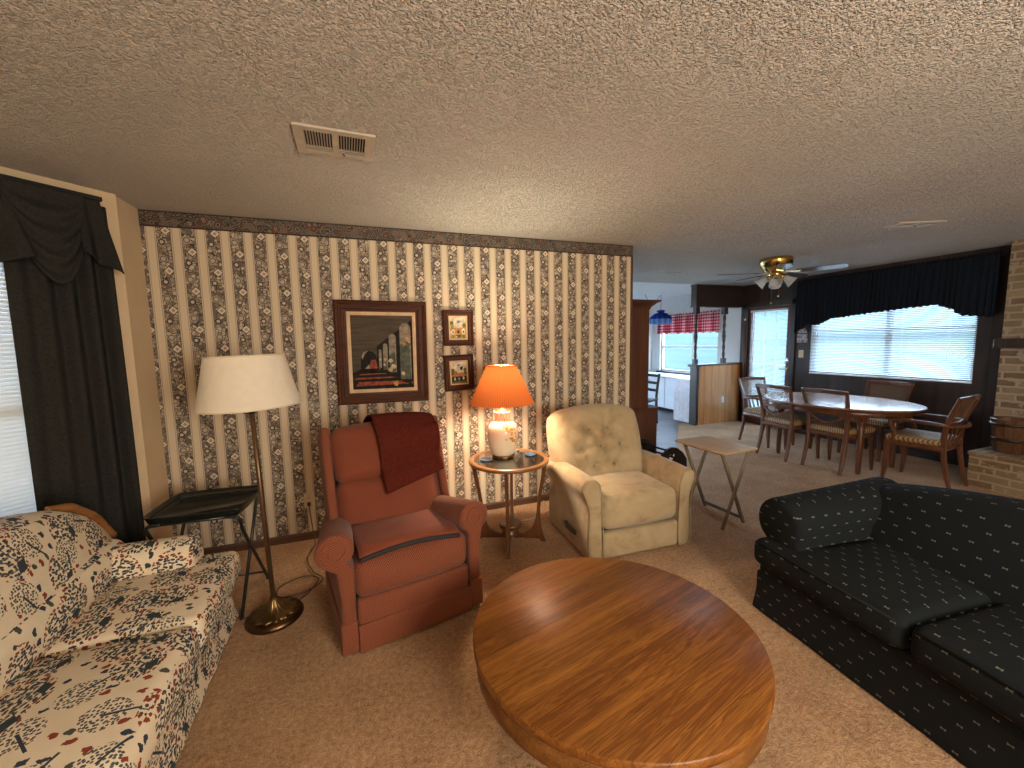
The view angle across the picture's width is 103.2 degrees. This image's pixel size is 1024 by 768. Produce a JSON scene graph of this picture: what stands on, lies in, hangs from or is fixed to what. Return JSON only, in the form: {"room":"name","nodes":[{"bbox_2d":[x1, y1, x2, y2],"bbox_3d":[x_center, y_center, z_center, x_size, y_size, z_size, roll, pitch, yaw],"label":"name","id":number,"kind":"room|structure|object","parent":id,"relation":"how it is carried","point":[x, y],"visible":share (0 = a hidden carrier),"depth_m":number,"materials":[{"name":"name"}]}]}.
{"room":"living room","nodes":[
{"label":"living room","id":0,"kind":"room"},
{"bbox_2d":[0,166,154,539],"bbox_3d":[-2.671,0.153,1.960,0.120,2.440,1.340,2,7,25],"label":"wall","id":1,"kind":"structure","parent":0,"point":[107,201],"depth_m":2.46,"materials":[{"name":"beige paint"}]},
{"bbox_2d":[0,262,36,516],"bbox_3d":[-2.625,0.139,1.948,0.048,1.610,0.740,2,7,25],"label":"blind","id":2,"kind":"object","parent":1,"relation":"attached to","point":[17,496],"visible":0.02,"depth_m":2.08,"materials":[{"name":"white plastic"}]},
{"bbox_2d":[0,173,123,283],"bbox_3d":[-2.543,-0.740,1.799,0.199,0.516,1.190,2,7,25],"label":"swag valance","id":3,"kind":"object","parent":1,"relation":"attached to","point":[53,226],"visible":1,"depth_m":2.09,"materials":[{"name":"fabric"}]},
{"bbox_2d":[3,206,145,543],"bbox_3d":[-2.405,0.148,2.260,0.063,2.280,0.428,2,7,26],"label":"curtain","id":4,"kind":"object","parent":3,"relation":"hanging from","point":[68,343],"visible":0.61,"depth_m":2.25,"materials":[{"name":"fabric"}]},
{"bbox_2d":[111,195,173,538],"bbox_3d":[-2.461,0.073,2.695,0.107,2.440,0.413,-3,6,-20],"label":"wall","id":5,"kind":"structure","parent":0,"point":[129,228],"depth_m":2.65,"materials":[{"name":"beige paint"}]},
{"bbox_2d":[140,226,630,547],"bbox_3d":[-0.641,-0.045,3.509,3.890,2.440,0.110,-3,6,-20],"label":"wall","id":6,"kind":"structure","parent":0,"point":[563,319],"depth_m":3.16,"materials":[{"name":"paper"}]},
{"bbox_2d":[304,493,314,507],"bbox_3d":[-1.593,0.916,3.190,0.072,0.116,0.011,-3,6,-20],"label":"wall outlet","id":7,"kind":"object","parent":6,"relation":"attached to","point":[309,497],"visible":1,"depth_m":3.19,"materials":[{"name":"beige plastic"}]},
{"bbox_2d":[203,494,548,554],"bbox_3d":[-0.593,1.143,3.575,3.880,0.062,0.014,-3,6,-20],"label":"baseboard","id":8,"kind":"structure","parent":6,"relation":"attached to","point":[241,546],"depth_m":3.16,"materials":[{"name":"brown wood"}]},
{"bbox_2d":[333,299,428,404],"bbox_3d":[-1.036,-0.255,3.264,0.700,0.815,0.036,-3,6,-20],"label":"framed picture","id":9,"kind":"object","parent":6,"relation":"attached to","point":[381,346],"visible":1,"depth_m":3.26,"materials":[{"name":"brown wood"}]},
{"bbox_2d":[350,315,413,389],"bbox_3d":[-1.041,-0.256,3.277,0.474,0.589,0.008,-3,6,-20],"label":"painting","id":10,"kind":"object","parent":9,"relation":"attached to","point":[381,346],"depth_m":3.27,"materials":[{"name":"paint"}]},
{"bbox_2d":[138,209,632,256],"bbox_3d":[-0.639,-1.201,3.336,3.885,0.105,0.006,-3,6,-20],"label":"trim","id":11,"kind":"structure","parent":6,"relation":"attached to","point":[153,218],"depth_m":3.15,"materials":[{"name":"grey paper"}]},
{"bbox_2d":[442,310,473,345],"bbox_3d":[-0.457,-0.477,3.454,0.260,0.302,0.036,-3,6,-20],"label":"framed picture","id":12,"kind":"object","parent":6,"relation":"attached to","point":[458,330],"visible":1,"depth_m":3.46,"materials":[{"name":"brown wood"}]},
{"bbox_2d":[450,317,465,338],"bbox_3d":[-0.460,-0.479,3.467,0.145,0.180,0.008,-3,6,-20],"label":"painting","id":13,"kind":"object","parent":12,"relation":"attached to","point":[457,324],"depth_m":3.46,"materials":[{"name":"multicoloured paper"}]},
{"bbox_2d":[443,354,474,391],"bbox_3d":[-0.454,-0.097,3.492,0.257,0.308,0.036,-5,7,-20],"label":"framed picture","id":14,"kind":"object","parent":6,"relation":"attached to","point":[458,369],"visible":1,"depth_m":3.50,"materials":[{"name":"brown wood"}]},
{"bbox_2d":[451,362,466,383],"bbox_3d":[-0.459,-0.099,3.505,0.142,0.186,0.007,-5,7,-20],"label":"painting","id":15,"kind":"object","parent":14,"relation":"attached to","point":[458,369],"depth_m":3.50,"materials":[{"name":"multicoloured paper"}]},
{"bbox_2d":[629,257,632,407],"bbox_3d":[1.202,-0.090,4.116,0.024,2.335,0.008,-3,6,-20],"label":"trim","id":16,"kind":"structure","parent":6,"relation":"attached to","point":[631,280],"depth_m":4.07,"materials":[{"name":"brown wood"}]},
{"bbox_2d":[0,0,1023,299],"bbox_3d":[1.042,-1.283,2.821,9.200,0.100,11.600,-3,6,-20],"label":"ceiling","id":17,"kind":"structure","parent":0,"point":[707,139],"depth_m":1.67,"materials":[{"name":"beige paint"}]},
{"bbox_2d":[291,121,375,161],"bbox_3d":[-0.800,-1.084,1.845,0.330,0.025,0.260,-3,6,-22],"label":"ceiling vent","id":18,"kind":"object","parent":17,"relation":"in","point":[313,139],"visible":1,"depth_m":1.83,"materials":[{"name":"metal"}]},
{"bbox_2d":[644,293,671,324],"bbox_3d":[2.952,-1.528,8.285,0.620,0.610,0.452,-1,6,3],"label":"pendant lamp","id":19,"kind":"object","parent":17,"relation":"hanging from","point":[660,317],"visible":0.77,"depth_m":8.14,"materials":[{"name":"blue glass"}]},
{"bbox_2d":[717,255,847,303],"bbox_3d":[3.119,-1.213,4.826,1.254,0.529,1.248,-3,6,-20],"label":"ceiling fan","id":20,"kind":"object","parent":17,"relation":"hanging from","point":[774,266],"visible":1,"depth_m":4.69,"materials":[{"name":"gold metal"}]},
{"bbox_2d":[883,220,946,228],"bbox_3d":[3.350,-1.321,3.381,0.360,0.025,0.160,-1,6,5],"label":"ceiling vent","id":21,"kind":"object","parent":17,"relation":"in","point":[915,224],"visible":1,"depth_m":3.36,"materials":[{"name":"metal"}]},
{"bbox_2d":[174,410,1023,767],"bbox_3d":[1.090,1.241,3.083,9.200,0.104,11.600,-3,6,-20],"label":"floor","id":22,"kind":"structure","parent":0,"point":[289,697],"depth_m":1.88,"materials":[{"name":"beige carpet"}]},
{"bbox_2d":[0,503,240,767],"bbox_3d":[-1.530,0.974,1.193,0.856,0.903,2.202,-3,6,-21],"label":"sofa","id":23,"kind":"object","parent":22,"relation":"on","point":[111,649],"visible":1,"depth_m":1.50,"materials":[{"name":"fabric"}]},
{"bbox_2d":[0,627,199,767],"bbox_3d":[-1.420,1.069,1.246,0.624,0.193,0.633,-3,6,-21],"label":"seat cushion","id":24,"kind":"object","parent":23,"relation":"on","point":[105,703],"depth_m":1.26,"materials":[{"name":"fabric"}]},
{"bbox_2d":[39,551,240,659],"bbox_3d":[-1.652,1.012,1.834,0.624,0.193,0.648,-3,6,-21],"label":"seat cushion","id":25,"kind":"object","parent":23,"relation":"on","point":[194,594],"depth_m":1.73,"materials":[{"name":"fabric"}]},
{"bbox_2d":[142,485,267,619],"bbox_3d":[-1.764,0.996,2.398,0.483,0.641,0.430,-3,6,-16],"label":"tray table","id":26,"kind":"object","parent":22,"relation":"on","point":[183,508],"visible":0.68,"depth_m":2.37,"materials":[{"name":"black wood"}]},
{"bbox_2d":[142,485,257,524],"bbox_3d":[-1.769,0.698,2.367,0.483,0.043,0.423,-3,6,-16],"label":"tray","id":27,"kind":"object","parent":26,"relation":"on","point":[219,503],"depth_m":2.36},
{"bbox_2d":[193,353,303,634],"bbox_3d":[-1.369,0.585,2.213,0.490,1.482,0.490,-5,7,-20],"label":"floor lamp","id":28,"kind":"object","parent":22,"relation":"on","point":[250,384],"visible":1,"depth_m":2.03,"materials":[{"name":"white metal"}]},
{"bbox_2d":[276,502,323,599],"bbox_3d":[-1.430,1.113,2.793,0.265,0.300,0.885,-3,6,-20],"label":"lamp cord","id":29,"kind":"object","parent":22,"relation":"on","point":[308,503],"visible":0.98,"depth_m":2.66,"materials":[{"name":"brown plastic"}]},
{"bbox_2d":[314,415,486,656],"bbox_3d":[-0.723,0.767,2.430,0.904,1.050,0.821,-5,7,-31],"label":"recliner","id":30,"kind":"object","parent":22,"relation":"on","point":[394,595],"visible":0.76,"depth_m":2.22,"materials":[{"name":"red fabric"}]},
{"bbox_2d":[330,421,382,482],"bbox_3d":[-0.810,0.411,2.566,0.632,0.367,0.316,-5,7,-31],"label":"pillow","id":31,"kind":"object","parent":30,"relation":"on","point":[354,449],"depth_m":2.37,"materials":[{"name":"red fabric"}]},
{"bbox_2d":[335,472,439,524],"bbox_3d":[-0.756,0.729,2.521,0.630,0.389,0.307,-5,7,-31],"label":"lumbar pillow","id":32,"kind":"object","parent":30,"relation":"on","point":[361,498],"depth_m":2.38,"materials":[{"name":"red fabric"}]},
{"bbox_2d":[363,412,443,493],"bbox_3d":[-0.714,0.390,2.632,0.387,0.436,0.529,-5,7,-31],"label":"throw blanket","id":33,"kind":"object","parent":30,"relation":"on","point":[409,442],"visible":0.96,"depth_m":2.48,"materials":[{"name":"red fabric"}]},
{"bbox_2d":[351,508,459,562],"bbox_3d":[-0.606,0.823,2.267,0.534,0.073,0.366,-5,7,-31],"label":"seat pad","id":34,"kind":"object","parent":30,"relation":"on","point":[375,538],"visible":0.94,"depth_m":2.21,"materials":[{"name":"red fabric"}]},
{"bbox_2d":[469,448,548,558],"bbox_3d":[-0.018,0.884,3.104,0.608,0.651,0.608,-3,6,-20],"label":"end table","id":35,"kind":"object","parent":22,"relation":"on","point":[520,463],"visible":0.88,"depth_m":3.08,"materials":[{"name":"brown wood"}]},
{"bbox_2d":[480,457,491,461],"bbox_3d":[-0.194,0.566,3.041,0.096,0.010,0.096,-3,6,-20],"label":"coaster","id":36,"kind":"object","parent":35,"relation":"on","point":[484,459],"visible":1,"depth_m":3.04,"materials":[{"name":"blue stone"}]},
{"bbox_2d":[470,362,533,458],"bbox_3d":[-0.075,0.195,3.107,0.490,0.728,0.490,-3,6,-20],"label":"table lamp","id":37,"kind":"object","parent":35,"relation":"on","point":[502,386],"visible":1,"depth_m":2.98,"materials":[{"name":"orange fabric"}]},
{"bbox_2d":[487,410,517,456],"bbox_3d":[-0.072,0.372,3.125,0.234,0.339,0.234,-3,6,-20],"label":"lamp base","id":38,"kind":"object","parent":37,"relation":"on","point":[502,433],"depth_m":3.05,"materials":[{"name":"beige ceramic"}]},
{"bbox_2d":[495,408,509,411],"bbox_3d":[-0.076,0.159,3.103,0.116,0.090,0.116,-3,6,-20],"label":"socket","id":39,"kind":"object","parent":37,"relation":"attached to","point":[501,409],"depth_m":3.07,"materials":[{"name":"gold metal"}]},
{"bbox_2d":[524,452,535,455],"bbox_3d":[0.140,0.547,3.161,0.096,0.010,0.096,-3,6,-20],"label":"coaster","id":40,"kind":"object","parent":35,"relation":"on","point":[526,453],"visible":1,"depth_m":3.15,"materials":[{"name":"blue stone"}]},
{"bbox_2d":[546,403,695,557],"bbox_3d":[0.793,0.693,3.232,0.934,1.013,0.842,-3,6,-18],"label":"recliner","id":41,"kind":"object","parent":22,"relation":"on","point":[610,496],"visible":0.99,"depth_m":3.02,"materials":[{"name":"beige fabric"}]},
{"bbox_2d":[473,557,774,767],"bbox_3d":[0.395,1.156,1.622,1.068,0.400,1.074,-5,7,-34],"label":"coffee table","id":42,"kind":"object","parent":22,"relation":"on","point":[584,662],"visible":1,"depth_m":1.40,"materials":[{"name":"brown wood"}]},
{"bbox_2d":[631,299,661,453],"bbox_3d":[1.201,0.020,4.966,0.539,1.940,1.300,-3,6,-20],"label":"hutch","id":43,"kind":"object","parent":22,"relation":"on","point":[646,415],"visible":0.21,"depth_m":4.42,"materials":[{"name":"brown wood"}]},
{"bbox_2d":[648,373,660,422],"bbox_3d":[2.376,0.269,7.347,0.487,0.907,0.420,-7,8,-45],"label":"chair","id":44,"kind":"object","parent":22,"relation":"on","point":[658,375],"visible":0.38,"depth_m":7.31,"materials":[{"name":"black wood"}]},
{"bbox_2d":[648,376,673,412],"bbox_3d":[3.443,0.214,8.566,0.596,0.721,2.240,-3,6,-20],"label":"base cabinet","id":45,"kind":"object","parent":22,"relation":"on","point":[666,385],"visible":0.3,"depth_m":8.50,"materials":[{"name":"white paint"}]},
{"bbox_2d":[648,372,689,378],"bbox_3d":[3.442,-0.162,8.519,0.600,0.035,2.260,-3,6,-20],"label":"countertop","id":46,"kind":"structure","parent":45,"relation":"on","point":[664,375],"depth_m":8.53,"materials":[{"name":"laminate"}]},
{"bbox_2d":[640,438,686,466],"bbox_3d":[1.468,0.834,4.164,0.400,0.478,0.440,-4,7,-26],"label":"magazine rack","id":47,"kind":"object","parent":22,"relation":"on","point":[679,457],"visible":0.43,"depth_m":4.02,"materials":[{"name":"black wood"}]},
{"bbox_2d":[674,377,689,422],"bbox_3d":[3.294,0.284,7.512,0.395,0.788,0.433,-3,6,-20],"label":"base cabinet","id":48,"kind":"object","parent":22,"relation":"on","point":[681,384],"visible":0.56,"depth_m":7.45,"materials":[{"name":"white paint"}]},
{"bbox_2d":[674,377,689,380],"bbox_3d":[3.287,-0.095,7.473,0.395,0.025,0.433,-3,6,-20],"label":"countertop","id":49,"kind":"structure","parent":48,"relation":"on","point":[680,378],"depth_m":7.44,"materials":[{"name":"laminate"}]},
{"bbox_2d":[675,435,757,529],"bbox_3d":[1.714,0.824,3.457,0.385,0.646,0.500,-4,6,-23],"label":"tray table","id":50,"kind":"object","parent":22,"relation":"on","point":[722,447],"visible":0.99,"depth_m":3.35,"materials":[{"name":"brown wood"}]},
{"bbox_2d":[738,377,794,447],"bbox_3d":[3.667,0.385,5.885,0.551,0.941,0.576,-3,6,-16],"label":"dining chair","id":51,"kind":"object","parent":22,"relation":"on","point":[751,411],"visible":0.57,"depth_m":5.97,"materials":[{"name":"brown wood"}]},
{"bbox_2d":[755,383,819,461],"bbox_3d":[3.504,0.460,5.185,0.576,0.941,0.498,-3,6,-16],"label":"dining chair","id":52,"kind":"object","parent":22,"relation":"on","point":[790,422],"visible":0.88,"depth_m":5.07,"materials":[{"name":"brown wood"}]},
{"bbox_2d":[800,387,875,475],"bbox_3d":[3.740,0.508,4.684,0.576,0.941,0.498,-3,6,-20],"label":"dining chair","id":53,"kind":"object","parent":22,"relation":"on","point":[846,430],"visible":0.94,"depth_m":4.57,"materials":[{"name":"brown wood"}]},
{"bbox_2d":[762,392,927,473],"bbox_3d":[3.943,0.566,4.988,1.304,0.748,1.644,-3,6,-20],"label":"dining table","id":54,"kind":"object","parent":22,"relation":"on","point":[862,408],"visible":0.77,"depth_m":4.56,"materials":[{"name":"brown wood"}]},
{"bbox_2d":[837,380,914,461],"bbox_3d":[4.607,0.442,5.164,0.576,0.941,0.498,-3,6,-19],"label":"dining chair","id":55,"kind":"object","parent":22,"relation":"on","point":[881,424],"visible":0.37,"depth_m":5.06,"materials":[{"name":"brown wood"}]},
{"bbox_2d":[752,477,1023,767],"bbox_3d":[2.045,0.955,1.327,0.920,0.800,2.268,-3,6,-14],"label":"sofa","id":56,"kind":"object","parent":22,"relation":"on","point":[914,594],"visible":1,"depth_m":1.77,"materials":[{"name":"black fabric"}]},
{"bbox_2d":[754,537,992,648],"bbox_3d":[1.750,0.945,2.012,0.684,0.210,0.730,-3,6,-14],"label":"seat cushion","id":57,"kind":"object","parent":56,"relation":"on","point":[881,589],"depth_m":1.83,"materials":[{"name":"black fabric"}]},
{"bbox_2d":[911,604,1023,728],"bbox_3d":[1.932,1.015,1.304,0.684,0.210,0.730,-3,6,-14],"label":"seat cushion","id":58,"kind":"object","parent":56,"relation":"on","point":[975,652],"depth_m":1.44,"materials":[{"name":"black fabric"}]},
{"bbox_2d":[880,394,981,487],"bbox_3d":[4.261,0.554,4.142,0.551,0.941,0.576,-4,7,-27],"label":"dining chair","id":59,"kind":"object","parent":22,"relation":"on","point":[943,442],"visible":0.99,"depth_m":4.04,"materials":[{"name":"brown wood"}]},
{"bbox_2d":[967,446,1023,498],"bbox_3d":[5.302,0.956,2.876,0.548,0.356,2.790,-3,6,-20],"label":"hearth","id":60,"kind":"object","parent":22,"relation":"on","point":[989,469],"visible":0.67,"depth_m":3.90,"materials":[{"name":"brick"}]},
{"bbox_2d":[989,416,1023,454],"bbox_3d":[4.882,0.503,3.967,0.307,0.335,0.306,-3,6,-20],"label":"bucket","id":61,"kind":"object","parent":60,"relation":"on","point":[1007,432],"visible":1,"depth_m":3.92,"materials":[{"name":"brown wood"}]},
{"bbox_2d":[648,306,652,371],"bbox_3d":[1.478,-0.658,9.037,4.150,2.440,0.120,-3,6,-20],"label":"wall","id":62,"kind":"structure","parent":0,"point":[651,309],"depth_m":9.60,"materials":[{"name":"white paint"}]},
{"bbox_2d":[688,362,740,425],"bbox_3d":[3.645,0.166,7.310,1.070,1.075,0.200,-3,6,-20],"label":"wall","id":63,"kind":"structure","parent":0,"point":[709,382],"depth_m":7.24,"materials":[{"name":"brown wood"}]},
{"bbox_2d":[692,307,699,363],"bbox_3d":[3.188,-0.833,7.046,0.080,0.985,0.080,-3,6,-20],"label":"turned post","id":64,"kind":"object","parent":63,"relation":"on","point":[696,310],"visible":0.98,"depth_m":7.02,"materials":[{"name":"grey wood"}]},
{"bbox_2d":[720,307,727,362],"bbox_3d":[3.790,-0.867,7.263,0.080,0.985,0.080,-3,6,-20],"label":"turned post","id":65,"kind":"object","parent":63,"relation":"on","point":[724,311],"visible":1,"depth_m":7.24,"materials":[{"name":"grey wood"}]},
{"bbox_2d":[652,245,1011,460],"bbox_3d":[5.302,-0.249,4.395,0.120,2.440,11.250,-3,6,-20],"label":"wall","id":66,"kind":"structure","parent":0,"point":[939,398],"depth_m":5.04,"materials":[{"name":"brown wood"}]},
{"bbox_2d":[656,370,689,374],"bbox_3d":[3.690,-0.221,8.662,0.090,0.035,1.730,-3,6,-20],"label":"windowsill","id":67,"kind":"object","parent":66,"relation":"attached to","point":[683,373],"visible":0.56,"depth_m":8.92,"materials":[{"name":"white wood"}]},
{"bbox_2d":[657,310,719,333],"bbox_3d":[3.654,-1.276,8.542,0.068,0.434,1.800,-3,6,-20],"label":"valance","id":68,"kind":"object","parent":66,"relation":"attached to","point":[709,322],"visible":0.79,"depth_m":8.36,"materials":[{"name":"red fabric"}]},
{"bbox_2d":[661,332,717,372],"bbox_3d":[3.759,-0.840,8.627,0.060,1.200,1.630,-3,6,-20],"label":"window","id":69,"kind":"structure","parent":66,"relation":"in","point":[663,346],"depth_m":9.03,"materials":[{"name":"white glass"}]},
{"bbox_2d":[690,284,743,307],"bbox_3d":[3.612,-1.538,7.149,1.060,0.380,0.146,-3,6,-20],"label":"header","id":70,"kind":"object","parent":66,"relation":"attached to","point":[702,295],"visible":1,"depth_m":7.06,"materials":[{"name":"brown wood"}]},
{"bbox_2d":[741,319,745,404],"bbox_3d":[4.157,-0.388,7.293,0.044,1.562,0.044,-3,6,-20],"label":"trim","id":71,"kind":"structure","parent":66,"relation":"attached to","point":[744,319],"depth_m":7.27,"materials":[{"name":"brown wood"}]},
{"bbox_2d":[740,298,795,421],"bbox_3d":[4.369,-0.332,6.916,0.122,2.120,0.940,-3,6,-20],"label":"door frame","id":72,"kind":"structure","parent":66,"relation":"attached to","point":[786,301],"depth_m":6.57,"materials":[{"name":"brown wood"}]},
{"bbox_2d":[747,308,788,406],"bbox_3d":[4.322,-0.371,6.896,0.048,1.765,0.660,-3,6,-20],"label":"blind","id":73,"kind":"object","parent":66,"relation":"attached to","point":[775,310],"visible":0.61,"depth_m":6.86,"materials":[{"name":"white plastic"}]},
{"bbox_2d":[745,304,791,429],"bbox_3d":[4.341,-0.290,6.910,0.104,2.040,0.780,-3,6,-20],"label":"door","id":74,"kind":"structure","parent":66,"relation":"in","point":[749,419],"depth_m":6.98,"materials":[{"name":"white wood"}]},
{"bbox_2d":[798,350,803,357],"bbox_3d":[4.514,-0.472,6.347,0.019,0.118,0.075,-3,6,-20],"label":"light switch","id":75,"kind":"object","parent":66,"relation":"attached to","point":[801,352],"visible":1,"depth_m":6.34,"materials":[{"name":"beige plastic"}]},
{"bbox_2d":[797,334,807,342],"bbox_3d":[4.515,-0.710,6.318,0.012,0.130,0.160,-3,6,-20],"label":"wall plaque","id":76,"kind":"object","parent":66,"relation":"attached to","point":[801,338],"visible":1,"depth_m":6.31,"materials":[{"name":"grey"}]},
{"bbox_2d":[798,328,806,332],"bbox_3d":[4.513,-0.829,6.306,0.010,0.080,0.150,-3,6,-20],"label":"wall ornament","id":77,"kind":"object","parent":66,"relation":"attached to","point":[804,330],"visible":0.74,"depth_m":6.30,"materials":[{"name":"grey"}]},
{"bbox_2d":[664,305,978,402],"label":"window","id":78,"kind":"structure","parent":66,"relation":"in","point":[887,311],"depth_m":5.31,"materials":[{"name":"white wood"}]},
{"bbox_2d":[809,305,977,383],"bbox_3d":[4.866,-0.642,5.358,0.048,1.120,1.785,-3,6,-20],"label":"blind","id":79,"kind":"object","parent":78,"relation":"attached to","point":[961,363],"visible":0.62,"depth_m":5.19,"materials":[{"name":"white plastic"}]},
{"bbox_2d":[795,430,967,466],"bbox_3d":[4.898,0.837,5.491,0.014,0.070,2.280,-3,6,-20],"label":"baseboard","id":80,"kind":"structure","parent":66,"relation":"attached to","point":[853,441],"depth_m":5.06,"materials":[{"name":"brown wood"}]},
{"bbox_2d":[794,251,1005,332],"bbox_3d":[4.799,-1.099,5.310,0.118,0.810,2.180,-3,6,-20],"label":"valance","id":81,"kind":"object","parent":66,"relation":"attached to","point":[965,285],"visible":1,"depth_m":5.01,"materials":[{"name":"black fabric"}]},
{"bbox_2d":[991,239,1023,445],"bbox_3d":[5.647,-0.103,2.924,0.240,2.440,2.835,-3,6,-20],"label":"wall","id":82,"kind":"structure","parent":0,"point":[1009,401],"depth_m":4.11,"materials":[{"name":"brick"}]},
{"bbox_2d":[993,338,1023,347],"bbox_3d":[5.421,-0.298,2.929,0.158,0.095,2.635,-3,6,-20],"label":"mantel shelf","id":83,"kind":"object","parent":82,"relation":"attached to","point":[1007,342],"visible":1,"depth_m":4.04,"materials":[{"name":"brown wood"}]},
{"label":"outside","id":84,"kind":"structure","parent":0,"visible":0},
{"bbox_3d":[2.430,1.341,5.292,40.000,0.100,36.000,-3,6,-20],"label":"ground","id":85,"kind":"structure","parent":84,"visible":0},
{"bbox_2d":[0,268,18,404],"bbox_3d":[-5.813,0.196,1.105,0.200,3.350,34.000,-3,6,-20],"label":"wall","id":86,"kind":"structure","parent":85,"relation":"on","point":[0,268],"depth_m":6.05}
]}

